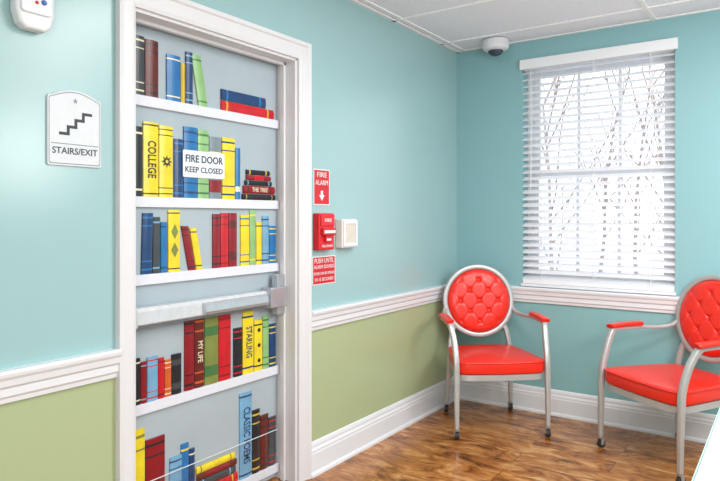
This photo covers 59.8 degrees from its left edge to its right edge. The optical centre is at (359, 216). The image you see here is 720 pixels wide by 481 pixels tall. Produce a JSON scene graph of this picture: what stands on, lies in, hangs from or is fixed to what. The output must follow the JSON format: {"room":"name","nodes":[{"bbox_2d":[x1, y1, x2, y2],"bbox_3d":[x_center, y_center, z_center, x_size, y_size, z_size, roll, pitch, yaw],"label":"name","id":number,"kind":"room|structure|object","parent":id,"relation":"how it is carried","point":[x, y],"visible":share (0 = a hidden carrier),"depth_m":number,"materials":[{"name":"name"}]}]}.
{"room":"care home hallway","nodes":[
{"label":"care home hallway","id":0,"kind":"room"},
{"bbox_2d":[0,0,456,480],"bbox_3d":[-1.263,0.053,1.763,0.170,2.440,6.600,0,0,35],"label":"wall","id":1,"kind":"structure","parent":0,"point":[384,93],"depth_m":3.12,"materials":[{"name":"teal paint"}]},
{"bbox_2d":[10,0,53,33],"bbox_3d":[-1.007,-0.681,1.932,0.057,0.212,0.120,0,0,35],"label":"wall sensor","id":2,"kind":"object","parent":1,"relation":"attached to","point":[36,16],"visible":1,"depth_m":1.91,"materials":[{"name":"white plastic"}]},
{"bbox_2d":[0,348,121,404],"bbox_3d":[-1.950,0.510,0.589,0.038,0.100,3.888,0,0,35],"label":"trim","id":3,"kind":"structure","parent":1,"relation":"attached to","point":[32,380],"depth_m":2.00,"materials":[{"name":"white paint"}]},
{"bbox_2d":[46,90,100,167],"bbox_3d":[-0.942,-0.292,2.068,0.009,0.250,0.188,0,0,35],"label":"exit sign","id":4,"kind":"object","parent":1,"relation":"attached to","point":[73,118],"visible":1,"depth_m":2.06,"materials":[{"name":"white plastic"}]},
{"bbox_2d":[115,0,311,480],"bbox_3d":[-0.547,0.215,2.625,0.026,2.115,1.057,0,0,35],"label":"trim","id":5,"kind":"structure","parent":1,"relation":"attached to","point":[188,12],"depth_m":2.24,"materials":[{"name":"white paint"}]},
{"bbox_2d":[136,8,296,480],"bbox_3d":[-0.630,0.257,2.678,0.170,2.032,0.910,0,0,35],"label":"trim","id":6,"kind":"structure","parent":1,"relation":"attached to","point":[286,65],"depth_m":3.01,"materials":[{"name":"white paint"}]},
{"bbox_2d":[313,169,329,204],"bbox_3d":[-0.194,-0.150,3.153,0.005,0.180,0.130,0,0,35],"label":"sign","id":7,"kind":"object","parent":1,"relation":"attached to","point":[321,178],"visible":1,"depth_m":3.15,"materials":[{"name":"red plastic"}]},
{"bbox_2d":[312,255,334,285],"bbox_3d":[-0.182,0.269,3.169,0.005,0.143,0.187,0,0,35],"label":"sign","id":8,"kind":"object","parent":1,"relation":"attached to","point":[323,267],"visible":1,"depth_m":3.16,"materials":[{"name":"red plastic"}]},
{"bbox_2d":[313,213,335,249],"bbox_3d":[-0.173,0.073,3.132,0.062,0.184,0.124,0,0,35],"label":"alarm pull station","id":9,"kind":"object","parent":1,"relation":"attached to","point":[324,231],"visible":1,"depth_m":3.10,"materials":[{"name":"red plastic"}]},
{"bbox_2d":[336,219,357,247],"bbox_3d":[-0.068,0.086,3.295,0.050,0.150,0.140,0,0,35],"label":"wall control box","id":10,"kind":"object","parent":1,"relation":"attached to","point":[346,229],"visible":0.99,"depth_m":3.25,"materials":[{"name":"white plastic"}]},
{"bbox_2d":[312,284,445,330],"bbox_3d":[0.230,0.510,3.736,0.038,0.100,1.655,0,0,35],"label":"trim","id":11,"kind":"structure","parent":1,"relation":"attached to","point":[330,316],"depth_m":3.50,"materials":[{"name":"white paint"}]},
{"bbox_2d":[312,376,453,477],"bbox_3d":[0.222,1.192,3.741,0.020,0.162,1.655,0,0,35],"label":"baseboard","id":12,"kind":"structure","parent":1,"relation":"attached to","point":[327,449],"depth_m":3.53,"materials":[{"name":"white paint"}]},
{"bbox_2d":[350,0,719,52],"bbox_3d":[0.615,-1.164,0.462,4.400,0.006,6.600,0,0,35],"label":"trim","id":13,"kind":"structure","parent":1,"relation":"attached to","point":[644,6],"depth_m":3.68,"materials":[{"name":"metal"}]},
{"bbox_3d":[-0.675,0.260,2.709,0.041,2.006,0.878,0,0,35],"label":"door","id":14,"kind":"structure","parent":1,"relation":"in","visible":0},
{"bbox_2d":[136,24,278,480],"bbox_3d":[-0.649,0.260,2.691,0.020,2.002,0.878,0,0,35],"label":"bookshelf","id":15,"kind":"object","parent":14,"relation":"attached to","point":[206,417],"visible":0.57,"depth_m":2.70,"materials":[{"name":"white paint"}]},
{"bbox_2d":[136,358,139,405],"bbox_3d":[-0.856,0.631,2.393,0.010,0.178,0.036,0,0,35],"label":"book","id":16,"kind":"object","parent":15,"relation":"on","point":[137,359],"visible":0.56,"depth_m":2.40,"materials":[{"name":"black paper"}]},
{"bbox_2d":[136,126,141,195],"bbox_3d":[-0.854,-0.214,2.397,0.010,0.268,0.045,0,0,35],"label":"book","id":17,"kind":"object","parent":15,"relation":"on","point":[138,128],"visible":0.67,"depth_m":2.40,"materials":[{"name":"black paper"}]},
{"bbox_2d":[136,35,143,94],"bbox_3d":[-0.851,-0.583,2.400,0.010,0.227,0.054,0,0,35],"label":"book","id":18,"kind":"object","parent":15,"relation":"on","point":[139,39],"visible":0.69,"depth_m":2.40,"materials":[{"name":"black paper"}]},
{"bbox_2d":[136,427,144,480],"bbox_3d":[-0.851,1.005,2.401,0.010,0.379,0.057,0,0,35],"label":"book","id":19,"kind":"object","parent":15,"relation":"on","point":[140,433],"visible":0.68,"depth_m":2.40,"materials":[{"name":"yellow paper"}]},
{"bbox_2d":[140,361,146,403],"bbox_3d":[-0.837,0.640,2.421,0.010,0.160,0.026,0,0,35],"label":"book","id":20,"kind":"object","parent":15,"relation":"on","point":[143,365],"visible":1,"depth_m":2.42,"materials":[{"name":"red paper"}]},
{"bbox_2d":[140,213,152,273],"bbox_3d":[-0.828,0.103,2.434,0.010,0.237,0.053,0,0,35],"label":"book","id":21,"kind":"object","parent":15,"relation":"on","point":[147,218],"visible":1,"depth_m":2.43,"materials":[{"name":"blue paper"}]},
{"bbox_2d":[142,121,157,196],"bbox_3d":[-0.818,-0.225,2.448,0.012,0.291,0.068,0,0,35],"label":"book","id":22,"kind":"object","parent":15,"relation":"on","point":[149,129],"visible":1,"depth_m":2.44,"materials":[{"name":"yellow paper"}]},
{"bbox_2d":[144,39,157,97],"bbox_3d":[-0.816,-0.581,2.452,0.010,0.222,0.059,0,0,35],"label":"book","id":23,"kind":"object","parent":15,"relation":"on","point":[150,46],"visible":1,"depth_m":2.44,"materials":[{"name":"brown paper"}]},
{"bbox_2d":[146,355,157,401],"bbox_3d":[-0.814,0.634,2.454,0.010,0.172,0.048,0,0,35],"label":"book","id":24,"kind":"object","parent":15,"relation":"on","point":[152,362],"visible":1,"depth_m":2.45,"materials":[{"name":"blue paper"}]},
{"bbox_2d":[145,434,164,480],"bbox_3d":[-0.806,1.032,2.465,0.010,0.326,0.088,0,0,35],"label":"book","id":25,"kind":"object","parent":15,"relation":"on","point":[154,447],"visible":1,"depth_m":2.46,"materials":[{"name":"red paper"}]},
{"bbox_2d":[152,217,159,272],"bbox_3d":[-0.803,0.111,2.470,0.010,0.222,0.034,0,0,35],"label":"book","id":26,"kind":"object","parent":15,"relation":"on","point":[156,220],"visible":1,"depth_m":2.46,"materials":[{"name":"grey paper"}]},
{"bbox_2d":[158,357,163,398],"bbox_3d":[-0.790,0.639,2.488,0.010,0.160,0.028,0,0,35],"label":"book","id":27,"kind":"object","parent":15,"relation":"on","point":[160,360],"visible":1,"depth_m":2.48,"materials":[{"name":"red paper"}]},
{"bbox_2d":[160,222,166,272],"bbox_3d":[-0.783,0.121,2.499,0.010,0.202,0.030,0,0,35],"label":"book","id":28,"kind":"object","parent":15,"relation":"on","point":[163,225],"visible":1,"depth_m":2.49,"materials":[{"name":"blue paper"}]},
{"bbox_2d":[158,125,172,196],"bbox_3d":[-0.777,-0.222,2.507,0.012,0.284,0.064,0,0,35],"label":"book","id":29,"kind":"object","parent":15,"relation":"on","point":[165,133],"visible":1,"depth_m":2.50,"materials":[{"name":"yellow paper"}]},
{"bbox_2d":[164,359,170,396],"bbox_3d":[-0.772,0.646,2.515,0.010,0.146,0.031,0,0,35],"label":"book","id":30,"kind":"object","parent":15,"relation":"on","point":[167,363],"visible":1,"depth_m":2.51,"materials":[{"name":"orange paper"}]},
{"bbox_2d":[166,54,179,101],"bbox_3d":[-0.756,-0.562,2.538,0.010,0.186,0.066,0,0,35],"label":"book","id":31,"kind":"object","parent":15,"relation":"on","point":[172,61],"visible":1,"depth_m":2.53,"materials":[{"name":"blue paper"}]},
{"bbox_2d":[167,210,179,271],"bbox_3d":[-0.754,0.097,2.540,0.011,0.250,0.056,0,0,35],"label":"book","id":32,"kind":"object","parent":15,"relation":"on","point":[173,216],"visible":1,"depth_m":2.53,"materials":[{"name":"yellow paper"}]},
{"bbox_2d":[169,454,181,480],"bbox_3d":[-0.750,1.084,2.546,0.010,0.220,0.066,0,0,35],"label":"book","id":33,"kind":"object","parent":15,"relation":"on","point":[175,463],"visible":1,"depth_m":2.54,"materials":[{"name":"blue paper"}]},
{"bbox_2d":[171,353,180,394],"bbox_3d":[-0.748,0.638,2.550,0.010,0.163,0.047,0,0,35],"label":"book","id":34,"kind":"object","parent":15,"relation":"on","point":[175,358],"visible":1,"depth_m":2.54,"materials":[{"name":"black paper"}]},
{"bbox_2d":[173,139,182,197],"bbox_3d":[-0.741,-0.199,2.559,0.010,0.239,0.044,0,0,35],"label":"book","id":35,"kind":"object","parent":15,"relation":"on","point":[177,143],"visible":1,"depth_m":2.55,"materials":[{"name":"blue paper"}]},
{"bbox_2d":[180,63,184,102],"bbox_3d":[-0.729,-0.551,2.577,0.010,0.163,0.022,0,0,35],"label":"book","id":36,"kind":"object","parent":15,"relation":"on","point":[182,65],"visible":1,"depth_m":2.57,"materials":[{"name":"yellow paper"}]},
{"bbox_2d":[180,442,188,480],"bbox_3d":[-0.723,1.065,2.586,0.010,0.259,0.038,0,0,35],"label":"book","id":37,"kind":"object","parent":15,"relation":"on","point":[184,448],"visible":1,"depth_m":2.58,"materials":[{"name":"blue paper"}]},
{"bbox_2d":[181,226,195,269],"bbox_3d":[-0.713,0.129,2.601,0.010,0.184,0.075,0,0,35],"label":"book","id":38,"kind":"object","parent":15,"relation":"on","point":[184,229],"visible":1,"depth_m":2.60,"materials":[{"name":"red paper"}]},
{"bbox_2d":[184,320,193,390],"bbox_3d":[-0.710,0.569,2.605,0.010,0.300,0.049,0,0,35],"label":"book","id":39,"kind":"object","parent":15,"relation":"on","point":[188,325],"visible":0.89,"depth_m":2.60,"materials":[{"name":"red paper"}]},
{"bbox_2d":[185,51,192,103],"bbox_3d":[-0.710,-0.577,2.604,0.010,0.215,0.036,0,0,35],"label":"book","id":40,"kind":"object","parent":15,"relation":"on","point":[188,55],"visible":1,"depth_m":2.60,"materials":[{"name":"blue paper"}]},
{"bbox_2d":[183,126,196,197],"bbox_3d":[-0.707,-0.227,2.609,0.010,0.295,0.070,0,0,35],"label":"book","id":41,"kind":"object","parent":15,"relation":"on","point":[189,133],"visible":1,"depth_m":2.60,"materials":[{"name":"blue paper"}]},
{"bbox_2d":[189,447,194,480],"bbox_3d":[-0.702,1.081,2.616,0.010,0.227,0.028,0,0,35],"label":"book","id":42,"kind":"object","parent":15,"relation":"on","point":[191,450],"visible":1,"depth_m":2.61,"materials":[{"name":"blue paper"}]},
{"bbox_2d":[189,228,202,269],"bbox_3d":[-0.689,0.134,2.634,0.010,0.175,0.069,0,0,35],"label":"book","id":43,"kind":"object","parent":15,"relation":"on","point":[193,231],"visible":1,"depth_m":2.63,"materials":[{"name":"yellow paper"}]},
{"bbox_2d":[194,318,203,387],"bbox_3d":[-0.679,0.569,2.647,0.012,0.302,0.048,0,0,35],"label":"book","id":44,"kind":"object","parent":15,"relation":"on","point":[198,323],"visible":0.97,"depth_m":2.64,"materials":[{"name":"brown paper"}]},
{"bbox_2d":[192,54,207,106],"bbox_3d":[-0.679,-0.575,2.649,0.010,0.211,0.088,0,0,35],"label":"book","id":45,"kind":"object","parent":15,"relation":"on","point":[197,66],"visible":1,"depth_m":2.64,"materials":[{"name":"green paper"}]},
{"bbox_2d":[197,129,208,198],"bbox_3d":[-0.667,-0.225,2.666,0.010,0.290,0.059,0,0,35],"label":"book","id":46,"kind":"object","parent":15,"relation":"on","point":[202,135],"visible":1,"depth_m":2.66,"materials":[{"name":"green paper"}]},
{"bbox_2d":[183,149,223,178],"bbox_3d":[-0.661,-0.222,2.661,0.003,0.112,0.228,0,0,35],"label":"door sign","id":47,"kind":"object","parent":15,"relation":"attached to","point":[197,164],"visible":1,"depth_m":2.65,"materials":[{"name":"white plastic"}]},
{"bbox_2d":[204,316,217,384],"bbox_3d":[-0.641,0.575,2.704,0.010,0.289,0.075,0,0,35],"label":"book","id":48,"kind":"object","parent":15,"relation":"on","point":[210,323],"visible":0.94,"depth_m":2.69,"materials":[{"name":"green paper"}]},
{"bbox_2d":[209,136,220,198],"bbox_3d":[-0.629,-0.213,2.721,0.010,0.268,0.068,0,0,35],"label":"book","id":49,"kind":"object","parent":15,"relation":"on","point":[214,142],"visible":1,"depth_m":2.71,"materials":[{"name":"grey paper"}]},
{"bbox_2d":[212,214,219,267],"bbox_3d":[-0.625,0.104,2.727,0.010,0.234,0.042,0,0,35],"label":"book","id":50,"kind":"object","parent":15,"relation":"on","point":[215,217],"visible":1,"depth_m":2.72,"materials":[{"name":"red paper"}]},
{"bbox_2d":[220,213,227,266],"bbox_3d":[-0.599,0.102,2.765,0.010,0.239,0.043,0,0,35],"label":"book","id":51,"kind":"object","parent":15,"relation":"on","point":[223,216],"visible":1,"depth_m":2.76,"materials":[{"name":"red paper"}]},
{"bbox_2d":[218,313,230,380],"bbox_3d":[-0.598,0.574,2.766,0.010,0.292,0.070,0,0,35],"label":"book","id":52,"kind":"object","parent":15,"relation":"on","point":[224,321],"visible":0.94,"depth_m":2.76,"materials":[{"name":"red paper"}]},
{"bbox_2d":[217,471,237,480],"bbox_3d":[-0.622,1.172,2.731,0.010,0.043,0.236,0,0,35],"label":"book","id":53,"kind":"object","parent":15,"relation":"on","point":[234,476],"visible":1,"depth_m":2.79,"materials":[{"name":"red paint"}]},
{"bbox_2d":[200,465,235,480],"bbox_3d":[-0.623,1.133,2.730,0.010,0.030,0.213,0,0,35],"label":"book","id":54,"kind":"object","parent":53,"relation":"on","point":[232,469],"visible":1,"depth_m":2.75,"materials":[{"name":"paper"}]},
{"bbox_2d":[196,458,236,480],"bbox_3d":[-0.622,1.101,2.731,0.010,0.027,0.225,0,0,35],"label":"book","id":55,"kind":"object","parent":54,"relation":"on","point":[214,470],"visible":1,"depth_m":2.72,"materials":[{"name":"red paper"}]},
{"bbox_2d":[195,452,234,474],"bbox_3d":[-0.627,1.070,2.724,0.010,0.029,0.218,0,0,35],"label":"book","id":56,"kind":"object","parent":55,"relation":"on","point":[230,456],"visible":1,"depth_m":2.71,"materials":[{"name":"yellow paper"}]},
{"bbox_2d":[221,137,234,198],"bbox_3d":[-0.585,-0.215,2.785,0.010,0.271,0.074,0,0,35],"label":"book","id":57,"kind":"object","parent":15,"relation":"on","point":[227,144],"visible":1,"depth_m":2.78,"materials":[{"name":"yellow paper"}]},
{"bbox_2d":[228,213,236,266],"bbox_3d":[-0.571,0.102,2.806,0.010,0.239,0.048,0,0,35],"label":"book","id":58,"kind":"object","parent":15,"relation":"on","point":[232,217],"visible":1,"depth_m":2.80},
{"bbox_2d":[233,327,241,376],"bbox_3d":[-0.552,0.610,2.832,0.010,0.218,0.052,0,0,35],"label":"book","id":59,"kind":"object","parent":15,"relation":"on","point":[237,332],"visible":1,"depth_m":2.82,"materials":[{"name":"black paper"}]},
{"bbox_2d":[235,148,239,199],"bbox_3d":[-0.553,-0.196,2.831,0.010,0.232,0.030,0,0,35],"label":"book","id":60,"kind":"object","parent":15,"relation":"on","point":[237,150],"visible":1,"depth_m":2.82,"materials":[{"name":"blue paper"}]},
{"bbox_2d":[240,215,248,265],"bbox_3d":[-0.527,0.106,2.868,0.010,0.231,0.053,0,0,35],"label":"book","id":61,"kind":"object","parent":15,"relation":"on","point":[244,219],"visible":1,"depth_m":2.86,"materials":[{"name":"yellow paper"}]},
{"bbox_2d":[239,391,251,479],"bbox_3d":[-0.524,1.000,2.872,0.012,0.389,0.075,0,0,35],"label":"book","id":62,"kind":"object","parent":15,"relation":"on","point":[245,399],"visible":1,"depth_m":2.86,"materials":[{"name":"blue paper"}]},
{"bbox_2d":[220,100,273,118],"bbox_3d":[-0.514,-0.492,2.886,0.010,0.043,0.334,0,0,35],"label":"book","id":63,"kind":"object","parent":15,"relation":"on","point":[224,105],"visible":1,"depth_m":2.87,"materials":[{"name":"red paper"}]},
{"bbox_2d":[220,89,265,108],"bbox_3d":[-0.530,-0.540,2.864,0.010,0.047,0.279,0,0,35],"label":"book","id":64,"kind":"object","parent":63,"relation":"on","point":[226,95],"visible":1,"depth_m":2.85,"materials":[{"name":"blue paper"}]},
{"bbox_2d":[242,310,252,374],"bbox_3d":[-0.515,0.576,2.884,0.012,0.287,0.066,0,0,35],"label":"book","id":65,"kind":"object","parent":15,"relation":"on","point":[247,316],"visible":0.99,"depth_m":2.88,"materials":[{"name":"yellow paper"}]},
{"bbox_2d":[249,210,255,264],"bbox_3d":[-0.499,0.095,2.909,0.010,0.254,0.038,0,0,35],"label":"book","id":66,"kind":"object","parent":15,"relation":"on","point":[252,213],"visible":1,"depth_m":2.90,"materials":[{"name":"paper"}]},
{"bbox_2d":[252,408,259,473],"bbox_3d":[-0.486,1.048,2.927,0.010,0.294,0.048,0,0,35],"label":"book","id":67,"kind":"object","parent":15,"relation":"on","point":[255,413],"visible":1,"depth_m":2.92,"materials":[{"name":"black paper"}]},
{"bbox_2d":[253,319,261,370],"bbox_3d":[-0.478,0.601,2.939,0.011,0.237,0.052,0,0,35],"label":"book","id":68,"kind":"object","parent":15,"relation":"on","point":[257,324],"visible":1,"depth_m":2.93,"materials":[{"name":"yellow paper"}]},
{"bbox_2d":[241,194,274,199],"bbox_3d":[-0.475,-0.093,2.943,0.010,0.025,0.218,0,0,35],"label":"book","id":69,"kind":"object","parent":15,"relation":"on","point":[243,196],"visible":1,"depth_m":2.93,"materials":[{"name":"black paper"}]},
{"bbox_2d":[242,185,274,194],"bbox_3d":[-0.474,-0.126,2.944,0.012,0.036,0.208,0,0,35],"label":"book","id":70,"kind":"object","parent":69,"relation":"on","point":[245,189],"visible":1,"depth_m":2.93,"materials":[{"name":"red paper"}]},
{"bbox_2d":[244,180,271,185],"bbox_3d":[-0.478,-0.158,2.940,0.010,0.021,0.177,0,0,35],"label":"book","id":71,"kind":"object","parent":70,"relation":"on","point":[246,182],"visible":1,"depth_m":2.93,"materials":[{"name":"black paper"}]},
{"bbox_2d":[245,175,270,180],"bbox_3d":[-0.477,-0.182,2.941,0.010,0.022,0.160,0,0,35],"label":"book","id":72,"kind":"object","parent":71,"relation":"on","point":[247,177],"visible":1,"depth_m":2.93,"materials":[{"name":"red paper"}]},
{"bbox_2d":[245,169,269,175],"bbox_3d":[-0.479,-0.207,2.938,0.010,0.022,0.154,0,0,35],"label":"book","id":73,"kind":"object","parent":72,"relation":"on","point":[248,172],"visible":1,"depth_m":2.93,"materials":[{"name":"black paper"}]},
{"bbox_2d":[256,222,261,263],"bbox_3d":[-0.475,0.122,2.943,0.010,0.198,0.036,0,0,35],"label":"book","id":74,"kind":"object","parent":15,"relation":"on","point":[258,224],"visible":1,"depth_m":2.94,"materials":[{"name":"yellow paper"}]},
{"bbox_2d":[260,413,267,469],"bbox_3d":[-0.455,1.066,2.973,0.010,0.256,0.054,0,0,35],"label":"book","id":75,"kind":"object","parent":15,"relation":"on","point":[263,418],"visible":1,"depth_m":2.97,"materials":[{"name":"brown paper"}]},
{"bbox_2d":[261,216,268,263],"bbox_3d":[-0.450,0.108,2.980,0.010,0.226,0.043,0,0,35],"label":"book","id":76,"kind":"object","parent":15,"relation":"on","point":[264,219],"visible":1,"depth_m":2.97,"materials":[{"name":"blue paper"}]},
{"bbox_2d":[262,315,268,368],"bbox_3d":[-0.449,0.595,2.981,0.010,0.249,0.040,0,0,35],"label":"book","id":77,"kind":"object","parent":15,"relation":"on","point":[265,319],"visible":1,"depth_m":2.97,"materials":[{"name":"green paper"}]},
{"bbox_2d":[268,415,275,465],"bbox_3d":[-0.423,1.078,3.018,0.010,0.232,0.048,0,0,35],"label":"book","id":78,"kind":"object","parent":15,"relation":"on","point":[271,420],"visible":1,"depth_m":3.01,"materials":[{"name":"paper"}]},
{"bbox_2d":[269,323,275,366],"bbox_3d":[-0.422,0.617,3.020,0.010,0.204,0.045,0,0,35],"label":"book","id":79,"kind":"object","parent":15,"relation":"on","point":[272,327],"visible":1,"depth_m":3.01,"materials":[{"name":"blue paper"}]},
{"bbox_2d":[269,226,275,262],"bbox_3d":[-0.422,0.132,3.020,0.010,0.178,0.045,0,0,35],"label":"book","id":80,"kind":"object","parent":15,"relation":"on","point":[272,229],"visible":1,"depth_m":3.01,"materials":[{"name":"blue paper"}]},
{"bbox_2d":[136,273,286,329],"bbox_3d":[-0.613,0.369,2.666,0.066,0.193,0.870,0,0,35],"label":"push bar","id":81,"kind":"object","parent":14,"relation":"attached to","point":[274,297],"visible":0.77,"depth_m":2.64,"materials":[{"name":"metal"}]},
{"bbox_2d":[151,429,277,480],"bbox_3d":[-0.639,1.139,2.684,0.003,0.228,0.846,0,0,35],"label":"kick plate","id":82,"kind":"object","parent":14,"relation":"attached to","point":[275,429],"visible":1,"depth_m":2.68,"materials":[{"name":"clear plastic"}]},
{"bbox_2d":[267,399,704,480],"bbox_3d":[0.615,1.323,0.462,4.740,0.100,6.940,0,0,35],"label":"floor","id":83,"kind":"structure","parent":0,"point":[495,443],"depth_m":3.37,"materials":[{"name":"brown wood"}]},
{"bbox_2d":[439,264,550,439],"bbox_3d":[0.798,0.793,3.868,0.635,0.960,0.590,0,0,-5],"label":"armchair","id":84,"kind":"object","parent":83,"relation":"on","point":[478,300],"visible":1,"depth_m":4.05,"materials":[{"name":"red leather"}]},
{"bbox_2d":[597,275,719,480],"bbox_3d":[1.674,0.793,3.299,0.590,0.960,0.635,0,0,-20],"label":"armchair","id":85,"kind":"object","parent":83,"relation":"on","point":[681,390],"visible":1,"depth_m":3.32,"materials":[{"name":"red leather"}]},
{"bbox_2d":[692,408,719,480],"bbox_3d":[1.354,0.907,1.410,0.966,0.731,1.500,0,0,35],"label":"table","id":86,"kind":"object","parent":83,"relation":"on","point":[708,467],"visible":1,"depth_m":1.40,"materials":[{"name":"white laminate"}]},
{"bbox_2d":[356,0,719,50],"bbox_3d":[0.615,-1.217,0.462,4.740,0.100,6.940,0,0,35],"label":"ceiling","id":87,"kind":"structure","parent":0,"point":[499,16],"depth_m":3.61,"materials":[{"name":"tile"}]},
{"bbox_2d":[482,37,508,56],"bbox_3d":[0.892,-1.110,4.120,0.172,0.101,0.172,0,0,35],"label":"dome camera","id":88,"kind":"object","parent":87,"relation":"attached to","point":[495,46],"visible":1,"depth_m":4.07,"materials":[{"name":"white plastic"}]},
{"bbox_2d":[457,10,719,414],"bbox_3d":[2.473,0.053,3.293,4.570,2.440,0.170,0,0,35],"label":"wall","id":89,"kind":"structure","parent":0,"point":[490,90],"depth_m":3.98,"materials":[{"name":"teal paint"}]},
{"bbox_2d":[460,380,716,443],"bbox_3d":[2.488,1.192,3.167,4.400,0.162,0.020,0,0,35],"label":"baseboard","id":90,"kind":"structure","parent":89,"relation":"attached to","point":[641,415],"depth_m":3.89,"materials":[{"name":"white paint"}]},
{"bbox_2d":[511,286,678,313],"bbox_3d":[2.483,0.510,3.159,4.400,0.100,0.038,0,0,35],"label":"trim","id":91,"kind":"structure","parent":89,"relation":"attached to","point":[599,299],"depth_m":3.86,"materials":[{"name":"white paint"}]},
{"bbox_2d":[521,283,675,295],"bbox_3d":[1.476,0.447,3.928,0.926,0.018,0.111,0,0,35],"label":"trim","id":92,"kind":"structure","parent":89,"relation":"attached to","point":[522,284],"depth_m":3.86,"materials":[{"name":"white paint"}]},
{"bbox_2d":[528,52,674,282],"bbox_3d":[1.525,-0.289,3.998,0.914,1.455,0.060,0,0,35],"label":"window","id":93,"kind":"structure","parent":89,"relation":"in","point":[672,57],"depth_m":3.96,"materials":[{"name":"white plastic"}]},
{"bbox_2d":[520,37,677,291],"bbox_3d":[1.462,-0.300,3.904,0.942,1.474,0.076,0,0,35],"label":"window blind","id":94,"kind":"object","parent":93,"relation":"attached to","point":[668,45],"visible":0.94,"depth_m":3.88,"materials":[{"name":"white plastic"}]},
{"label":"outside","id":95,"kind":"structure","parent":0,"visible":0},
{"bbox_2d":[540,242,663,274],"bbox_3d":[18.191,2.623,29.708,60.000,0.100,58.500,0,0,35],"label":"ground","id":96,"kind":"structure","parent":95,"point":[556,248],"depth_m":38.81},
{"bbox_2d":[540,73,647,269],"bbox_3d":[2.944,-0.523,9.071,2.271,6.194,1.017,0,0,40],"label":"bare tree","id":97,"kind":"object","parent":96,"relation":"on","point":[554,79],"visible":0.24,"depth_m":9.06,"materials":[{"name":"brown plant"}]},
{"bbox_2d":[552,67,663,271],"bbox_3d":[8.813,-2.557,21.097,2.542,10.288,4.237,0,0,-34],"label":"bare tree","id":98,"kind":"object","parent":96,"relation":"on","point":[606,79],"visible":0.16,"depth_m":21.31,"materials":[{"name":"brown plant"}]},
{"bbox_2d":[586,65,663,252],"bbox_3d":[5.512,-0.880,11.893,2.902,6.909,1.681,0,0,44],"label":"bare tree","id":99,"kind":"object","parent":96,"relation":"on","point":[654,97],"visible":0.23,"depth_m":11.84,"materials":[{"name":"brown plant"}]},
{"bbox_2d":[594,64,663,273],"bbox_3d":[7.666,-1.803,15.949,3.422,8.766,2.190,0,0,35],"label":"bare tree","id":100,"kind":"object","parent":96,"relation":"on","point":[657,67],"visible":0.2,"depth_m":16.36,"materials":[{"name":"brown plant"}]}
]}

